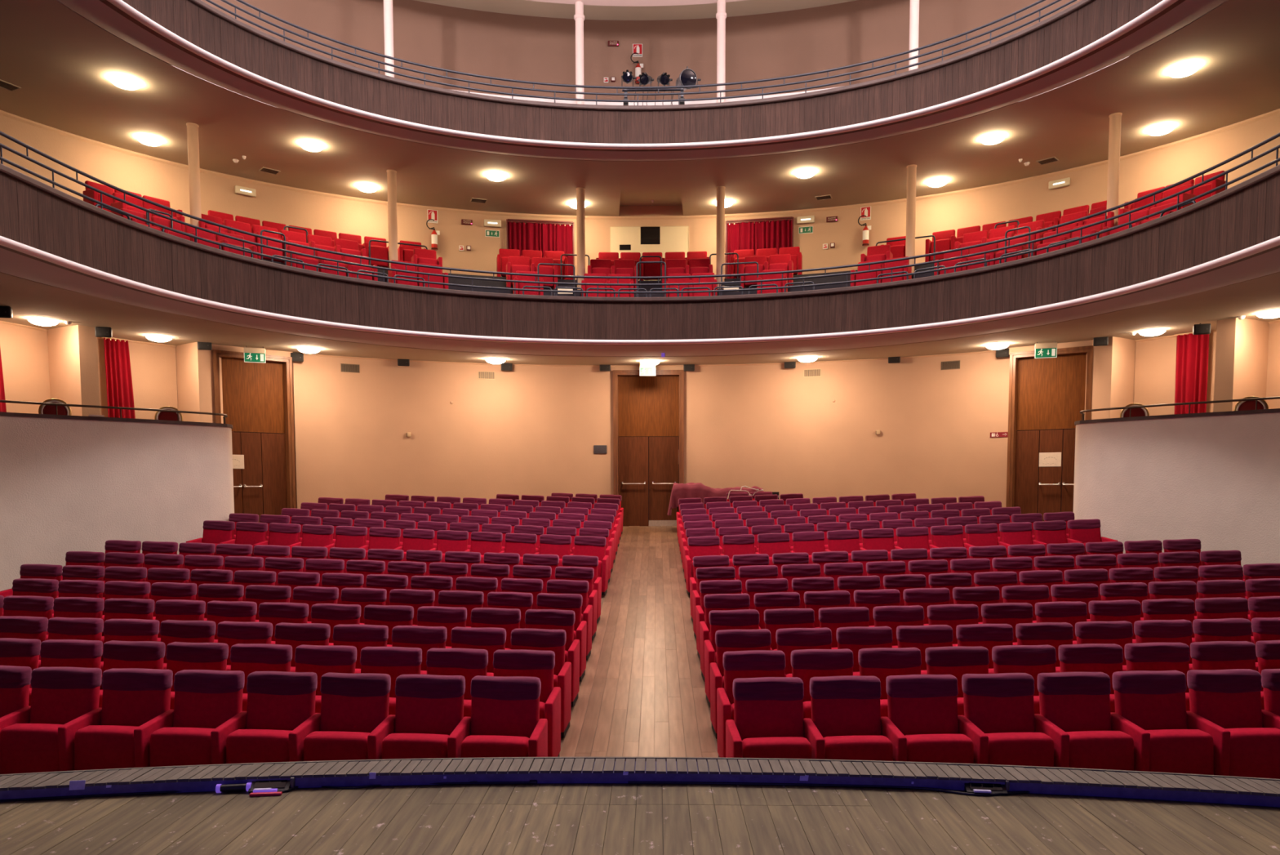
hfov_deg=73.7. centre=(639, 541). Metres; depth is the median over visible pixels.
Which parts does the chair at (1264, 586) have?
backrest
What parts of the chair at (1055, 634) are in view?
backrest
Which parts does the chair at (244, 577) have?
backrest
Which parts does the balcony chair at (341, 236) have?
backrest, armrest panel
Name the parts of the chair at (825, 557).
backrest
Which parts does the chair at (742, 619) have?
armrest panel, backrest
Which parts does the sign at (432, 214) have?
red panel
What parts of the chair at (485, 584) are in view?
backrest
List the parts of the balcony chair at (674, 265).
armrest panel, backrest, armrest panel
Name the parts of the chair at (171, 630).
backrest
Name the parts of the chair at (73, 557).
backrest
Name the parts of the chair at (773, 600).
backrest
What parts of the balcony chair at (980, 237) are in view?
armrest panel, backrest, armrest panel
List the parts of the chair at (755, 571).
backrest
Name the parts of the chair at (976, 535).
backrest, armrest panel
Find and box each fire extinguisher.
[426,218,439,249]
[631,53,643,84]
[857,215,871,245]
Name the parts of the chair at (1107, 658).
backrest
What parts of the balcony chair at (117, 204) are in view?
armrest panel, backrest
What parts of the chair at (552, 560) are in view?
backrest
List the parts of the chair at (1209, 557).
backrest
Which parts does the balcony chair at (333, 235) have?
backrest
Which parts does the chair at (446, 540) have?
backrest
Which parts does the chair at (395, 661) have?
backrest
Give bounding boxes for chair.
[0,564,62,597]
[0,595,4,616]
[0,615,48,643]
[0,637,40,670]
[0,665,31,717]
[0,666,102,773]
[2,577,58,615]
[2,595,53,619]
[28,639,102,705]
[38,398,71,415]
[38,617,103,667]
[45,596,103,639]
[51,579,104,617]
[57,564,104,597]
[57,667,173,770]
[61,551,104,580]
[83,180,114,212]
[98,640,165,707]
[100,618,159,674]
[101,598,154,647]
[102,551,143,582]
[102,566,146,605]
[102,580,150,621]
[103,539,141,568]
[111,192,158,217]
[114,189,142,197]
[120,208,168,233]
[133,669,244,767]
[141,540,177,567]
[142,195,182,217]
[142,200,185,231]
[144,553,183,581]
[146,567,190,599]
[151,216,194,241]
[151,582,196,619]
[154,405,182,421]
[155,599,205,641]
[160,619,215,669]
[165,641,228,709]
[178,542,215,568]
[184,225,228,251]
[184,554,223,582]
[186,520,235,555]
[190,568,232,599]
[197,583,244,620]
[198,213,234,240]
[206,600,257,642]
[207,209,233,225]
[210,671,317,764]
[215,231,257,258]
[216,543,252,569]
[217,621,272,670]
[219,521,267,556]
[223,218,261,258]
[224,555,263,584]
[228,513,258,538]
[229,643,292,711]
[233,569,275,600]
[235,215,260,232]
[244,584,291,621]
[251,224,288,262]
[253,522,301,556]
[253,544,289,570]
[257,601,308,644]
[259,514,289,540]
[262,220,286,238]
[264,556,303,585]
[274,622,330,671]
[277,571,319,602]
[280,229,315,258]
[281,507,309,523]
[286,244,324,272]
[288,225,311,237]
[288,524,333,557]
[288,671,391,761]
[290,515,320,542]
[291,546,327,572]
[293,586,338,622]
[294,644,356,712]
[300,502,327,515]
[305,558,344,586]
[306,234,340,258]
[311,509,339,524]
[311,603,360,644]
[313,229,337,246]
[315,250,351,277]
[317,497,343,509]
[321,573,364,604]
[322,516,352,543]
[323,525,367,558]
[328,502,355,517]
[328,546,365,573]
[333,238,366,261]
[333,623,388,673]
[338,232,368,257]
[340,510,368,526]
[340,587,386,624]
[342,255,377,280]
[344,497,370,511]
[346,560,385,587]
[353,518,383,544]
[356,504,383,518]
[359,527,400,559]
[360,646,422,715]
[364,235,389,267]
[364,604,413,646]
[365,573,408,604]
[367,548,404,573]
[367,674,465,759]
[370,511,398,527]
[371,498,396,511]
[384,493,408,506]
[385,505,412,519]
[385,519,415,546]
[387,259,422,286]
[387,560,426,589]
[389,588,435,625]
[391,625,446,674]
[393,528,434,560]
[397,240,421,262]
[398,500,423,513]
[400,512,428,528]
[405,549,442,575]
[410,495,435,506]
[410,575,452,606]
[411,248,442,274]
[413,506,440,520]
[417,262,448,288]
[417,520,447,547]
[417,605,466,648]
[425,501,451,514]
[426,647,488,716]
[428,562,467,590]
[429,529,468,562]
[431,514,458,529]
[436,496,460,508]
[438,590,484,626]
[442,507,469,522]
[444,551,480,576]
[447,675,547,757]
[449,522,479,549]
[450,626,506,675]
[453,502,478,515]
[455,576,497,607]
[461,515,488,531]
[462,497,486,509]
[465,531,502,563]
[471,509,497,524]
[471,563,509,591]
[471,607,520,648]
[480,503,505,516]
[481,523,511,551]
[483,551,519,577]
[487,591,533,628]
[488,498,512,510]
[491,516,519,533]
[493,648,560,756]
[496,248,523,276]
[496,493,519,505]
[499,510,526,524]
[499,533,537,564]
[501,577,542,608]
[506,256,534,287]
[507,504,533,517]
[511,627,571,737]
[512,564,551,592]
[513,271,543,295]
[514,524,543,552]
[515,499,538,511]
[520,494,544,506]
[521,249,546,264]
[521,517,550,533]
[522,553,559,579]
[524,608,579,706]
[528,511,555,526]
[532,257,557,288]
[534,533,571,566]
[535,506,560,519]
[537,526,576,553]
[537,592,586,680]
[541,500,565,512]
[544,250,568,279]
[546,495,569,506]
[546,579,592,659]
[551,492,573,502]
[552,519,581,535]
[555,566,597,639]
[558,512,584,528]
[562,555,601,623]
[563,506,588,520]
[567,501,591,514]
[569,535,608,595]
[571,496,594,508]
[571,527,611,582]
[575,493,597,502]
[581,273,609,297]
[583,520,613,572]
[586,513,616,563]
[587,258,614,280]
[591,508,618,554]
[594,502,620,546]
[595,252,622,265]
[596,497,622,539]
[599,494,623,533]
[608,273,634,297]
[613,259,638,290]
[620,252,643,280]
[642,252,665,279]
[662,258,688,290]
[665,251,687,265]
[666,273,693,297]
[675,497,702,539]
[677,502,703,543]
[678,507,706,554]
[680,513,709,562]
[681,520,712,571]
[683,527,722,582]
[684,535,724,595]
[687,251,709,265]
[688,257,712,279]
[689,555,736,622]
[692,272,717,296]
[692,566,742,639]
[695,579,750,659]
[699,592,760,680]
[703,496,727,513]
[704,608,772,707]
[706,501,730,515]
[708,506,734,524]
[710,628,786,738]
[711,512,738,529]
[715,519,743,545]
[716,649,785,756]
[718,525,756,554]
[722,533,759,566]
[725,492,747,501]
[725,676,824,759]
[728,495,752,506]
[730,248,756,278]
[733,500,757,512]
[733,553,768,579]
[737,505,762,519]
[738,564,777,593]
[740,255,768,288]
[741,511,768,525]
[746,517,774,533]
[746,577,788,608]
[750,491,772,500]
[751,524,790,551]
[754,494,777,505]
[754,591,799,628]
[756,248,778,264]
[756,268,787,293]
[757,532,795,564]
[759,498,783,511]
[764,504,790,517]
[764,608,814,649]
[768,253,793,285]
[770,510,797,524]
[772,491,779,498]
[772,551,808,577]
[775,626,831,676]
[777,515,805,533]
[778,246,802,275]
[779,493,803,504]
[781,563,820,591]
[784,523,814,550]
[786,497,810,510]
[791,530,830,564]
[791,576,834,608]
[791,648,853,718]
[792,502,817,515]
[800,508,826,523]
[804,590,850,627]
[808,515,836,531]
[809,675,906,760]
[812,496,836,508]
[812,551,848,577]
[817,521,847,549]
[818,606,869,648]
[820,502,846,515]
[823,561,863,590]
[826,529,866,562]
[828,507,856,521]
[836,626,893,675]
[837,575,879,606]
[838,513,867,529]
[839,495,863,507]
[848,500,874,513]
[849,520,879,547]
[850,259,882,286]
[851,549,888,575]
[853,588,900,626]
[857,506,885,520]
[857,647,921,716]
[860,244,893,268]
[861,528,902,560]
[865,493,889,506]
[866,560,906,589]
[869,511,897,528]
[873,604,924,647]
[875,499,901,512]
[881,256,911,283]
[881,518,912,546]
[883,573,926,605]
[885,674,988,764]
[886,235,906,257]
[887,504,914,519]
[890,547,928,573]
[891,493,916,505]
[896,526,939,559]
[896,624,953,674]
[900,511,928,526]
[902,497,928,511]
[903,587,950,625]
[908,559,948,587]
[914,517,945,544]
[915,503,943,517]
[924,229,955,262]
[924,645,989,715]
[927,604,978,645]
[928,572,972,604]
[929,546,967,573]
[930,497,956,509]
[930,509,959,524]
[930,524,974,558]
[933,248,969,275]
[945,502,973,516]
[946,515,977,542]
[950,558,990,586]
[952,586,999,623]
[954,230,988,257]
[955,225,980,243]
[955,623,1013,673]
[958,495,984,508]
[961,507,990,524]
[961,672,1069,767]
[964,523,1012,557]
[966,243,998,270]
[968,545,1006,571]
[973,500,1001,515]
[973,571,1017,603]
[978,514,1009,541]
[981,602,1033,644]
[982,221,1006,239]
[986,225,1015,252]
[991,506,1021,522]
[991,556,1032,585]
[991,644,1056,713]
[994,237,1028,264]
[999,521,1048,555]
[1001,584,1049,622]
[1008,216,1032,234]
[1008,543,1045,570]
[1011,512,1042,539]
[1013,219,1046,247]
[1015,622,1073,672]
[1018,569,1062,601]
[1030,227,1071,256]
[1033,520,1083,543]
[1034,555,1074,584]
[1035,210,1061,232]
[1035,600,1087,644]
[1037,671,1150,771]
[1043,511,1074,537]
[1046,542,1084,568]
[1048,210,1088,237]
[1050,582,1098,621]
[1057,204,1089,224]
[1058,643,1123,711]
[1064,568,1108,600]
[1066,221,1103,247]
[1067,518,1118,555]
[1075,554,1116,582]
[1075,620,1133,671]
[1083,205,1119,227]
[1085,541,1123,568]
[1088,200,1120,219]
[1088,599,1141,643]
[1099,582,1147,620]
[1102,209,1149,236]
[1109,567,1153,599]
[1112,670,1230,775]
[1117,552,1158,581]
[1119,191,1163,214]
[1119,403,1149,417]
[1124,186,1164,209]
[1124,539,1162,566]
[1124,641,1190,711]
[1133,618,1192,670]
[1140,200,1181,224]
[1142,598,1195,642]
[1148,580,1196,619]
[1154,565,1198,598]
[1155,183,1195,208]
[1158,551,1199,581]
[1162,538,1201,565]
[1164,179,1194,190]
[1186,668,1279,778]
[1190,640,1264,709]
[1192,617,1258,671]
[1193,170,1226,202]
[1195,596,1253,643]
[1196,579,1250,621]
[1198,564,1247,599]
[1200,549,1244,581]
[1233,395,1268,410]
[1243,563,1279,586]
[1245,577,1279,600]
[1248,595,1279,622]
[1251,617,1279,644]
[1255,640,1279,675]
[1261,668,1279,715]
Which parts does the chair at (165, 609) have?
backrest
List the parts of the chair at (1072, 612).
backrest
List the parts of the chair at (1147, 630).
backrest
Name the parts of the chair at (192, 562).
backrest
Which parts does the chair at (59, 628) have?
backrest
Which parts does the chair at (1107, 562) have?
backrest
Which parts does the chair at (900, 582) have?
backrest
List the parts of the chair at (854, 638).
backrest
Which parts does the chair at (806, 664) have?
backrest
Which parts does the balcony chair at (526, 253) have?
backrest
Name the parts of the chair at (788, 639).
backrest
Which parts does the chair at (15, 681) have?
backrest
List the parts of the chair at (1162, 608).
backrest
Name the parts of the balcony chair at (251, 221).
backrest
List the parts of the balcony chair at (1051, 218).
backrest, armrest panel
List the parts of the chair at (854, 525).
backrest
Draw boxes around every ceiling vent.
[0,79,21,91]
[258,166,280,174]
[470,197,487,203]
[814,194,832,200]
[1035,156,1058,165]
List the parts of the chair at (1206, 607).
backrest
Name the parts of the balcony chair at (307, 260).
armrest panel, backrest, armrest panel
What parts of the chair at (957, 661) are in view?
backrest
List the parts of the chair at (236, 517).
backrest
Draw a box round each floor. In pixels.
[0,783,1279,854]
[559,520,718,756]
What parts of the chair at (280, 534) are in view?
armrest panel, backrest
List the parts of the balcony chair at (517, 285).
armrest panel, backrest, armrest panel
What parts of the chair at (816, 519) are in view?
backrest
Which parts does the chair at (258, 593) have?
backrest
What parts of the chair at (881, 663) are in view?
backrest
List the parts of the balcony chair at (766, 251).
backrest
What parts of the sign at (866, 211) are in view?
red panel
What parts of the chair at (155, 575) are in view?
backrest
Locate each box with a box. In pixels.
[556,285,574,293]
[721,283,741,289]
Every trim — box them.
[0,108,1279,219]
[0,320,176,347]
[0,411,232,428]
[303,350,995,366]
[1074,408,1279,425]
[1135,320,1279,342]
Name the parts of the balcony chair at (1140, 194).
armrest panel, backrest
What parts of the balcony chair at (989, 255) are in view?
backrest, armrest panel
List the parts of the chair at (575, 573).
backrest, armrest panel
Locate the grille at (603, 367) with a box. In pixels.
[600,364,609,370]
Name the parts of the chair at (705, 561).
armrest panel, backrest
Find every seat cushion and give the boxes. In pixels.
[0,723,62,773]
[28,688,31,705]
[74,724,137,769]
[97,192,113,212]
[98,689,102,707]
[100,661,103,674]
[127,205,151,216]
[138,222,161,231]
[149,726,214,766]
[158,213,177,219]
[163,662,166,669]
[168,230,190,240]
[169,691,174,709]
[197,237,222,249]
[204,224,227,240]
[213,542,217,555]
[226,664,231,670]
[226,728,291,763]
[228,243,251,257]
[234,231,256,247]
[241,693,247,711]
[262,235,283,262]
[288,240,309,246]
[290,666,295,671]
[296,256,319,271]
[303,730,370,760]
[315,244,335,258]
[315,694,321,712]
[324,260,346,275]
[340,248,361,261]
[351,264,372,279]
[355,668,360,673]
[358,244,363,250]
[364,550,368,559]
[368,244,388,267]
[382,733,448,759]
[388,697,395,715]
[395,271,417,285]
[403,248,413,262]
[403,551,406,560]
[417,257,437,271]
[420,670,426,674]
[422,274,443,288]
[441,553,444,562]
[461,734,528,757]
[463,699,471,716]
[480,555,484,563]
[486,671,493,675]
[501,257,508,276]
[511,264,530,285]
[518,280,538,294]
[519,556,523,564]
[534,266,553,287]
[539,701,545,718]
[553,258,564,279]
[553,674,557,687]
[558,558,562,566]
[564,649,567,662]
[573,630,576,639]
[585,282,605,297]
[591,267,610,280]
[597,560,601,577]
[609,285,629,297]
[614,267,634,288]
[635,260,639,279]
[643,260,660,279]
[666,267,684,280]
[668,282,688,297]
[689,266,708,279]
[691,560,693,577]
[693,281,712,296]
[728,558,733,566]
[730,702,734,720]
[733,257,744,278]
[742,736,811,758]
[744,264,764,286]
[761,278,782,293]
[768,262,788,282]
[768,556,773,564]
[791,254,797,275]
[803,700,811,718]
[808,555,813,564]
[823,734,893,760]
[848,552,852,562]
[853,671,859,675]
[855,271,877,285]
[865,253,886,268]
[880,698,888,716]
[881,267,903,283]
[887,551,891,560]
[889,244,905,257]
[905,733,973,763]
[920,669,927,674]
[927,549,930,559]
[929,238,951,261]
[939,258,962,274]
[955,236,963,243]
[956,697,964,715]
[960,240,982,257]
[966,253,990,270]
[966,548,969,558]
[985,732,1053,766]
[986,235,1008,252]
[988,667,994,673]
[994,248,1017,264]
[1013,231,1035,247]
[1033,695,1039,713]
[1035,240,1060,255]
[1044,221,1053,232]
[1054,222,1078,237]
[1055,666,1060,672]
[1066,234,1090,247]
[1066,730,1133,770]
[1083,215,1106,227]
[1083,542,1086,555]
[1109,223,1134,234]
[1109,693,1115,711]
[1122,665,1126,671]
[1126,206,1151,213]
[1140,216,1159,224]
[1146,728,1213,774]
[1155,197,1177,206]
[1185,692,1190,711]
[1193,183,1211,202]
[1225,727,1279,778]
[1255,662,1258,671]
[1260,690,1264,709]
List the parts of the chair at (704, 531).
armrest panel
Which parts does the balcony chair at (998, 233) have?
backrest, armrest panel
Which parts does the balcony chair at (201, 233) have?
backrest, armrest panel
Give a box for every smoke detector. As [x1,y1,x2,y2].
[64,320,78,324]
[232,159,239,163]
[1023,161,1030,165]
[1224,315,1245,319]
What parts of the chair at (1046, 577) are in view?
backrest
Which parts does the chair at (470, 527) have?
backrest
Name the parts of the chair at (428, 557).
backrest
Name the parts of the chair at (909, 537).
backrest, armrest panel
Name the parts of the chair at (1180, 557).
backrest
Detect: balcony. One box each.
[0,163,1279,356]
[55,0,1228,160]
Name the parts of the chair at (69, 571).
backrest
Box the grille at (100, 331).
[95,327,110,336]
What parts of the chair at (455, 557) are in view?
backrest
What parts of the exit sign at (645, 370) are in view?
green panel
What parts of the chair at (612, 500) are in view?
armrest panel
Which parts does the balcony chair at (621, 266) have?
backrest, armrest panel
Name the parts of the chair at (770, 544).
backrest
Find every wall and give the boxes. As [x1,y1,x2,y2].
[0,113,1279,356]
[0,322,177,419]
[0,415,234,591]
[47,324,100,416]
[175,342,233,431]
[201,0,1081,161]
[211,344,292,356]
[292,351,1009,508]
[1008,339,1092,354]
[1073,412,1279,567]
[1084,336,1135,419]
[1133,322,1279,415]
[1213,317,1269,412]
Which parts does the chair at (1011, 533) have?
backrest, armrest panel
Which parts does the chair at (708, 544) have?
armrest panel, backrest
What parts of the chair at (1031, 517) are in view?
backrest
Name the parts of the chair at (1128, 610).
backrest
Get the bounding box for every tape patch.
[69,779,85,790]
[368,772,376,778]
[800,774,808,780]
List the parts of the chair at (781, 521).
backrest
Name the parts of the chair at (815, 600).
backrest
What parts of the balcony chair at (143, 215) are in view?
backrest, armrest panel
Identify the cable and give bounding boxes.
[627,781,1030,795]
[727,489,751,498]
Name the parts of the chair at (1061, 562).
backrest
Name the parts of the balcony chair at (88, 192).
armrest panel, backrest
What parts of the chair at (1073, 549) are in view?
backrest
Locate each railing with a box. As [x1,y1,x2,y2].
[0,130,1279,297]
[0,400,227,423]
[204,0,1077,105]
[1080,395,1279,420]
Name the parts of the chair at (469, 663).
backrest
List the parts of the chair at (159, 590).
backrest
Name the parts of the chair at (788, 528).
backrest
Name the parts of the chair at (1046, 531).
backrest, armrest panel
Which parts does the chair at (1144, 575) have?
backrest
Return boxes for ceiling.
[0,0,1279,216]
[0,271,1279,364]
[413,0,857,20]
[525,0,746,6]
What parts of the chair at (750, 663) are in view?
armrest panel, backrest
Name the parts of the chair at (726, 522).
backrest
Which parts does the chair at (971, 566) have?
backrest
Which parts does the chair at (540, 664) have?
backrest, armrest panel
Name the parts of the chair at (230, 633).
backrest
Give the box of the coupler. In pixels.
[215,782,252,792]
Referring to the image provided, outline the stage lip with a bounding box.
[0,756,1279,806]
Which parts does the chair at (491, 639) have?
backrest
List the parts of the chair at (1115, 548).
backrest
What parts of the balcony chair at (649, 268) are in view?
backrest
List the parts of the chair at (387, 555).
backrest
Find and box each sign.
[243,345,266,363]
[426,208,437,223]
[458,245,463,250]
[461,218,472,225]
[484,229,499,237]
[604,77,608,83]
[608,40,618,46]
[632,44,642,57]
[640,363,655,375]
[798,226,813,234]
[822,243,827,248]
[826,216,837,222]
[860,206,871,220]
[990,431,1008,437]
[1034,341,1057,358]
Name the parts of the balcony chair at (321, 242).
backrest, armrest panel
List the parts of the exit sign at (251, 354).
sign plate, green panel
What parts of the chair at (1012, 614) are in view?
backrest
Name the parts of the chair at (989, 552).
backrest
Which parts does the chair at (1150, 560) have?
backrest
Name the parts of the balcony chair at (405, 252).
armrest panel, backrest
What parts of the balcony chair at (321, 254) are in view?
backrest, armrest panel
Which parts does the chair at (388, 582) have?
backrest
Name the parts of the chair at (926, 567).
backrest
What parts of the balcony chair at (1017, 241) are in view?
backrest, armrest panel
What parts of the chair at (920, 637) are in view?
backrest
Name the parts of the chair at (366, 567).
backrest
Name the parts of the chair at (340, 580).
backrest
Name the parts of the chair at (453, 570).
backrest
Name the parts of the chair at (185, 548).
backrest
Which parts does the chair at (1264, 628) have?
backrest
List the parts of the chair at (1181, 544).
backrest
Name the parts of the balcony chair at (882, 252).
armrest panel, backrest, armrest panel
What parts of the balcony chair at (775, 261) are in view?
backrest, armrest panel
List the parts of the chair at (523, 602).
backrest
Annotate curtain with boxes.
[0,320,6,412]
[101,337,135,418]
[507,220,573,279]
[726,218,792,278]
[1173,329,1211,413]
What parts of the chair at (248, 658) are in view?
backrest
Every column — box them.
[186,122,201,226]
[383,0,394,77]
[386,169,398,268]
[573,0,584,104]
[576,186,585,289]
[715,0,726,102]
[715,186,725,288]
[905,164,916,272]
[908,0,919,71]
[1106,112,1122,226]
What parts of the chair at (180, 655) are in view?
backrest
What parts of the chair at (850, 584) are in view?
backrest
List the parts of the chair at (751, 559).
backrest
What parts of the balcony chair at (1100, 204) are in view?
backrest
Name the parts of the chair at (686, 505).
armrest panel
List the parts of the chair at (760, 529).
backrest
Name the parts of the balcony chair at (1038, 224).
backrest, armrest panel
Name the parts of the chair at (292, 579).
backrest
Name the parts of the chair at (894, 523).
backrest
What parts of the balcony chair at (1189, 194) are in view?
backrest, armrest panel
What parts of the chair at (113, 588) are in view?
backrest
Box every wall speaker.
[0,306,13,318]
[94,326,112,337]
[197,342,212,350]
[290,352,303,361]
[397,359,409,365]
[501,363,512,370]
[599,364,610,371]
[683,364,694,371]
[784,361,795,368]
[888,356,900,363]
[995,348,1008,357]
[1093,336,1108,346]
[1192,323,1210,334]
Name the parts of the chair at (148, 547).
backrest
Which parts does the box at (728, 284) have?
panel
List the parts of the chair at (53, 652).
backrest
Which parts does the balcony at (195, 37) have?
cap rail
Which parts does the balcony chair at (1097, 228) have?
backrest, armrest panel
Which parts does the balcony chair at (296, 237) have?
backrest, armrest panel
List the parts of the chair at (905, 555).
backrest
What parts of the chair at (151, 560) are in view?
backrest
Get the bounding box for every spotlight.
[621,70,636,86]
[638,72,653,86]
[657,72,672,86]
[675,66,701,90]
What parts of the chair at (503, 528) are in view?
backrest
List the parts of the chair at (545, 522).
backrest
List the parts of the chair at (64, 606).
backrest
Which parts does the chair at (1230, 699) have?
backrest, armrest panel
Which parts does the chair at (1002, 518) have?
backrest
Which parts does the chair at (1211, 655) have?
backrest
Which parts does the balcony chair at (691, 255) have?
backrest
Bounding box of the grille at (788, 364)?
[785,361,794,367]
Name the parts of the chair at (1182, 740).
backrest, armrest panel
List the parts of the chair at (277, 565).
backrest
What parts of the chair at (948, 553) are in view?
backrest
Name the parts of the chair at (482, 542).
backrest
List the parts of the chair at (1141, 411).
backrest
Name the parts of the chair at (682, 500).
armrest panel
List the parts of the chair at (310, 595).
backrest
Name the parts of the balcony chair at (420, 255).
armrest panel, backrest, armrest panel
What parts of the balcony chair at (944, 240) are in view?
armrest panel, backrest, armrest panel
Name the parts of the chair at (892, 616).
backrest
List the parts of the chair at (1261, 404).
backrest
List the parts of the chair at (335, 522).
backrest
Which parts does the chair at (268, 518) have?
backrest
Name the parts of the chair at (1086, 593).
backrest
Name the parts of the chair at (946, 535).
backrest, armrest panel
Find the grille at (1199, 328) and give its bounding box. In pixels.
[1195,324,1209,333]
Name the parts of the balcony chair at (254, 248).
backrest, armrest panel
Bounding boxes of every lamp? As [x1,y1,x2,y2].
[27,317,58,325]
[110,75,140,89]
[137,134,162,146]
[146,334,171,342]
[235,185,256,196]
[297,346,319,353]
[299,140,324,151]
[357,183,377,192]
[484,218,501,227]
[485,172,506,181]
[485,358,505,364]
[568,200,586,208]
[640,360,659,365]
[715,199,733,207]
[795,168,815,178]
[796,215,814,223]
[797,356,817,362]
[927,177,947,186]
[980,133,1004,144]
[986,342,1008,349]
[1048,177,1070,189]
[1138,328,1165,336]
[1146,124,1173,135]
[1168,62,1199,77]
[1256,309,1279,318]
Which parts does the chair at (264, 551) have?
backrest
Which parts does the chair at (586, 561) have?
backrest, armrest panel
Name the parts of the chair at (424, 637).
backrest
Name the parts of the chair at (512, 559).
backrest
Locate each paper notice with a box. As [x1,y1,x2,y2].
[232,454,244,468]
[1039,452,1061,466]
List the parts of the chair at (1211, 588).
backrest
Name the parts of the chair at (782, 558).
backrest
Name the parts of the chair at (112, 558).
backrest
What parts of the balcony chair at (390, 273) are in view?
armrest panel, backrest, armrest panel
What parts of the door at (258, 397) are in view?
transom panel, panel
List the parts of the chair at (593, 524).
backrest, armrest panel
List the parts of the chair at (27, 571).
armrest panel, backrest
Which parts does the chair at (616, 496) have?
armrest panel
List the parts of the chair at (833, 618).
backrest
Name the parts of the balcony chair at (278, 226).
backrest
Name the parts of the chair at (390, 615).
backrest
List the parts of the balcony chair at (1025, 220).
backrest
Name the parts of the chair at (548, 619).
backrest, armrest panel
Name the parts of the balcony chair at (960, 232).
backrest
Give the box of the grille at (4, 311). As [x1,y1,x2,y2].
[0,306,8,316]
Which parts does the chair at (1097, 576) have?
backrest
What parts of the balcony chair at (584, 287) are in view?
armrest panel, backrest, armrest panel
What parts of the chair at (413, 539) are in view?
armrest panel, backrest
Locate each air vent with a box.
[340,363,359,373]
[477,370,495,379]
[804,368,821,377]
[941,360,959,369]
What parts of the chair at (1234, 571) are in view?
backrest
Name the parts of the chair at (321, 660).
backrest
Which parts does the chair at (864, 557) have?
backrest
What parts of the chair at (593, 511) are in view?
armrest panel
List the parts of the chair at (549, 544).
backrest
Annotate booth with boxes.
[609,225,688,280]
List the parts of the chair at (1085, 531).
backrest, armrest panel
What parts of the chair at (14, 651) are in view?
backrest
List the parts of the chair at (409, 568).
backrest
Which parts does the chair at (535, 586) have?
backrest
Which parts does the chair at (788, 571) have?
backrest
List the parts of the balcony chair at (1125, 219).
armrest panel, backrest, armrest panel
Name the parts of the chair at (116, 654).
armrest panel, backrest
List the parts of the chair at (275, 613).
backrest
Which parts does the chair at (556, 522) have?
backrest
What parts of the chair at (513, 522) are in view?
backrest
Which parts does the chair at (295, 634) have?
backrest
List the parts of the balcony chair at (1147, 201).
armrest panel, backrest, armrest panel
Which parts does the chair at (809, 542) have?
backrest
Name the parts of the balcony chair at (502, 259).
armrest panel, backrest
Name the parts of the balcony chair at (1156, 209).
backrest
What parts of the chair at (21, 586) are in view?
backrest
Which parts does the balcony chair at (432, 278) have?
backrest, armrest panel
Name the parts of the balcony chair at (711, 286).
armrest panel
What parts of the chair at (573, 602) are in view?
backrest, armrest panel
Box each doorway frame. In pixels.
[506,218,574,279]
[724,216,793,278]
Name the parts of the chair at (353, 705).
armrest panel, backrest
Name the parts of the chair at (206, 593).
backrest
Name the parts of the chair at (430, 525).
backrest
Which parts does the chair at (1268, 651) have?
backrest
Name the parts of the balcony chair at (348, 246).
backrest, armrest panel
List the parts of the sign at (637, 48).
red panel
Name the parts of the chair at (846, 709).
backrest, armrest panel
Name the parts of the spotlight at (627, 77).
barn door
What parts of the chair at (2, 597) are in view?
backrest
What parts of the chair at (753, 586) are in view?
backrest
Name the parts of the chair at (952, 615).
backrest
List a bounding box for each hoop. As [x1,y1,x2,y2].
[95,204,130,219]
[146,208,173,228]
[161,227,195,242]
[218,242,253,257]
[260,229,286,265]
[271,254,304,268]
[283,225,307,243]
[316,262,348,276]
[356,269,388,282]
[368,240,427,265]
[393,274,425,286]
[522,285,551,295]
[537,262,575,296]
[554,286,583,296]
[560,253,589,279]
[586,287,615,297]
[617,288,647,297]
[635,261,666,297]
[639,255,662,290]
[649,288,678,297]
[680,287,710,296]
[709,253,738,278]
[713,285,742,295]
[720,261,758,295]
[748,284,777,293]
[784,280,814,292]
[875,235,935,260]
[876,271,908,283]
[913,265,946,278]
[954,257,986,271]
[994,220,1019,234]
[999,248,1031,263]
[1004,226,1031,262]
[1046,236,1079,252]
[1096,223,1132,238]
[1160,200,1195,217]
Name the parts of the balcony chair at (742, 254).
armrest panel, backrest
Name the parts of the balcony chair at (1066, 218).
armrest panel, backrest, armrest panel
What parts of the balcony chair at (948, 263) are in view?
armrest panel, backrest, armrest panel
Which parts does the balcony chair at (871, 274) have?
armrest panel, backrest, armrest panel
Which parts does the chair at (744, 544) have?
backrest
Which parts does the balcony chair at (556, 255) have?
backrest, armrest panel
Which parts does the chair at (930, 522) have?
backrest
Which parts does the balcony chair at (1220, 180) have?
backrest, armrest panel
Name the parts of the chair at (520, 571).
backrest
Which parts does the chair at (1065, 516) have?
backrest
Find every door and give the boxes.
[213,349,296,522]
[613,369,684,525]
[1005,345,1093,520]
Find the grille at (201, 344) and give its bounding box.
[198,342,210,348]
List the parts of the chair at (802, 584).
backrest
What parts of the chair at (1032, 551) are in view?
backrest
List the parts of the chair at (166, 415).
backrest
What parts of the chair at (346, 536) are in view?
armrest panel, backrest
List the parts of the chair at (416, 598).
backrest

